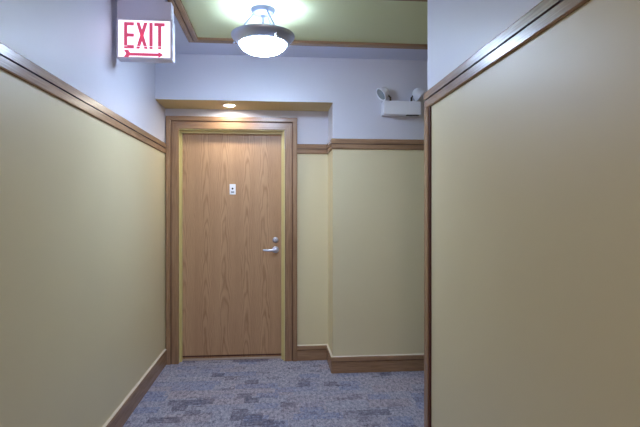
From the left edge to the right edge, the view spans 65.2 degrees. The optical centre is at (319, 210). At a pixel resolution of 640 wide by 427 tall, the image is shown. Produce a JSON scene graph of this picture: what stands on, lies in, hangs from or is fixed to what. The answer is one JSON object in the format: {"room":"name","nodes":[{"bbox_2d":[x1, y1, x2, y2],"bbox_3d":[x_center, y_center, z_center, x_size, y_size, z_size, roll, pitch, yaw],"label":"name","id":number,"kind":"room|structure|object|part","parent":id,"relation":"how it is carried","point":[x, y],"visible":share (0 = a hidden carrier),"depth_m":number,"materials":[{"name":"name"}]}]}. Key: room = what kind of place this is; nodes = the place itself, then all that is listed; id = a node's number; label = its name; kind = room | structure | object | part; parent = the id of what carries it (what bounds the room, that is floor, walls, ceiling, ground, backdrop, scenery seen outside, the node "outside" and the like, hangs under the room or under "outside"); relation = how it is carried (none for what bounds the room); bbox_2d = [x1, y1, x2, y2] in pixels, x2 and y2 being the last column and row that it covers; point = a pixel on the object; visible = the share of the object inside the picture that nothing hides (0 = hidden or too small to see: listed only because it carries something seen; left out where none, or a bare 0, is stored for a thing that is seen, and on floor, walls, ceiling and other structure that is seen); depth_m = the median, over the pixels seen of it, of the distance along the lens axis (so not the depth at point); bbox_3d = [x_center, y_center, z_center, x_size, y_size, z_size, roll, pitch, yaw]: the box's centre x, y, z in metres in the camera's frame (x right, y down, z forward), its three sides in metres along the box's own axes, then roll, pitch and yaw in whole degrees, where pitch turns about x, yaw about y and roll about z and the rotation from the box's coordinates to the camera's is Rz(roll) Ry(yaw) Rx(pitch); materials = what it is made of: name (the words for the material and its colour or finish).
{"room":"apartment building hallway","nodes":[
{"label":"apartment building hallway","id":0,"kind":"room"},
{"bbox_2d":[0,0,164,426],"bbox_3d":[-1.099,0.017,0.890,0.120,2.750,7.210,0,0,-5],"label":"wall","id":1,"kind":"structure","parent":0,"point":[82,199],"depth_m":2.42,"materials":[{"name":"yellow paint"}]},
{"bbox_2d":[0,42,165,153],"bbox_3d":[-1.032,-0.537,0.896,0.016,0.086,6.970,0,0,-5],"label":"rail","id":2,"kind":"object","parent":1,"relation":"attached to","point":[12,62],"visible":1,"depth_m":2.26,"materials":[{"name":"brown wood"}]},
{"bbox_2d":[103,349,166,426],"bbox_3d":[-1.029,1.271,0.883,0.019,0.140,6.944,0,0,-5],"label":"baseboard","id":3,"kind":"structure","parent":1,"relation":"attached to","point":[128,405],"depth_m":3.41,"materials":[{"name":"brown wood"}]},
{"bbox_2d":[165,108,327,348],"bbox_3d":[-0.645,0.251,4.490,1.430,2.282,0.120,0,0,-5],"label":"wall","id":4,"kind":"structure","parent":0,"point":[312,126],"depth_m":4.48,"materials":[{"name":"yellow paint"}]},
{"bbox_2d":[166,116,296,364],"bbox_3d":[-0.779,0.260,4.478,1.143,2.165,0.171,0,0,-5],"label":"door","id":5,"kind":"structure","parent":4,"relation":"in","point":[231,182],"depth_m":4.50,"materials":[{"name":"brown wood"}]},
{"bbox_3d":[-0.788,-0.190,4.508,0.054,0.094,0.008,0,0,-5],"label":"plate","id":6,"kind":"part","parent":5,"relation":"part of","materials":[{"name":"white ceramic"}]},
{"bbox_3d":[-0.450,0.358,4.497,0.128,0.025,0.015,0,0,-5],"label":"lever","id":7,"kind":"part","parent":5,"relation":"part of","materials":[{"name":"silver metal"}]},
{"bbox_2d":[115,0,427,60],"bbox_3d":[1.428,-1.318,1.117,5.195,0.120,7.210,0,0,-5],"label":"ceiling","id":8,"kind":"structure","parent":0,"point":[371,21],"depth_m":3.40,"materials":[{"name":"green paint"}]},
{"bbox_2d":[117,0,174,62],"bbox_3d":[-1.043,-1.077,3.004,0.323,0.361,0.079,0,0,-5],"label":"exit sign","id":9,"kind":"object","parent":8,"relation":"hanging from","point":[145,28],"visible":1,"depth_m":2.97,"materials":[{"name":"white plastic"}]},
{"bbox_3d":[-1.042,-1.017,2.970,0.300,0.218,0.006,0,0,-5],"label":"panel","id":10,"kind":"part","parent":9,"relation":"part of","materials":[{"name":"white plastic"}]},
{"bbox_3d":[-1.040,-1.017,2.969,0.323,0.240,0.008,0,0,-5],"label":"frame","id":11,"kind":"part","parent":9,"relation":"part of","materials":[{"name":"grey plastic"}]},
{"bbox_3d":[-1.057,-1.251,3.005,0.256,0.013,0.063,0,0,-5],"label":"ceiling plate","id":12,"kind":"part","parent":9,"relation":"part of","materials":[{"name":"grey metal"}]},
{"bbox_2d":[231,5,294,56],"bbox_3d":[-0.359,-1.125,3.151,0.398,0.283,0.398,0,0,-5],"label":"pendant","id":13,"kind":"object","parent":8,"relation":"hanging from","point":[262,40],"visible":1,"depth_m":3.06,"materials":[{"name":"glass"}]},
{"bbox_3d":[-0.359,-1.022,3.151,0.299,0.077,0.299,0,0,-5],"label":"lamp shade","id":14,"kind":"part","parent":13,"relation":"part of","materials":[{"name":"white glass"}]},
{"bbox_2d":[167,0,427,49],"bbox_3d":[1.435,-1.256,0.947,4.308,0.020,5.966,0,0,-5],"label":"trim","id":15,"kind":"structure","parent":8,"relation":"attached to","point":[180,12],"depth_m":3.72,"materials":[{"name":"brown wood"}]},
{"bbox_2d":[123,358,423,426],"bbox_3d":[1.428,1.382,1.117,5.195,0.080,7.210,0,0,-5],"label":"floor","id":16,"kind":"structure","parent":0,"point":[275,392],"depth_m":3.59,"materials":[{"name":"blue carpet"}]},
{"bbox_2d":[155,54,427,355],"bbox_3d":[1.128,0.017,4.454,4.955,2.750,0.470,0,0,-5],"label":"wall","id":17,"kind":"structure","parent":0,"point":[376,197],"depth_m":4.15,"materials":[{"name":"yellow paint"}]},
{"bbox_2d":[223,104,235,106],"bbox_3d":[-0.767,-0.887,4.233,0.112,0.006,0.112,0,0,-5],"label":"recessed light","id":18,"kind":"object","parent":17,"relation":"in","point":[224,105],"visible":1,"depth_m":4.22,"materials":[{"name":"white glass"}]},
{"bbox_2d":[297,344,423,372],"bbox_3d":[1.707,1.271,4.446,3.802,0.140,0.389,0,0,-5],"label":"baseboard","id":19,"kind":"structure","parent":17,"relation":"attached to","point":[392,362],"depth_m":4.16,"materials":[{"name":"brown wood"}]},
{"bbox_2d":[297,138,423,153],"bbox_3d":[1.707,-0.549,4.448,3.803,0.086,0.386,0,0,-5],"label":"rail","id":20,"kind":"object","parent":17,"relation":"attached to","point":[372,144],"visible":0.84,"depth_m":4.16,"materials":[{"name":"brown wood"}]},
{"bbox_2d":[375,87,424,116],"bbox_3d":[0.663,-0.896,4.119,0.409,0.233,0.119,0,0,-5],"label":"emergency light","id":21,"kind":"object","parent":17,"relation":"attached to","point":[410,108],"visible":1,"depth_m":4.08,"materials":[{"name":"white plastic"}]},
{"bbox_2d":[428,0,639,426],"bbox_3d":[2.384,0.017,0.235,3.210,2.750,5.040,0,0,-5],"label":"wall","id":22,"kind":"structure","parent":0,"point":[535,158],"depth_m":1.50,"materials":[{"name":"yellow paint"}]},
{"bbox_2d":[424,106,430,426],"bbox_3d":[0.579,0.406,2.577,0.064,1.869,0.078,0,0,-5],"label":"trim","id":23,"kind":"structure","parent":22,"relation":"attached to","point":[427,111],"depth_m":2.56,"materials":[{"name":"brown wood"}]},
{"bbox_2d":[424,0,589,108],"bbox_3d":[2.375,-0.571,0.242,3.226,0.086,5.056,0,0,-5],"label":"rail","id":24,"kind":"object","parent":22,"relation":"attached to","point":[547,13],"visible":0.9,"depth_m":1.69,"materials":[{"name":"brown wood"}]}
]}

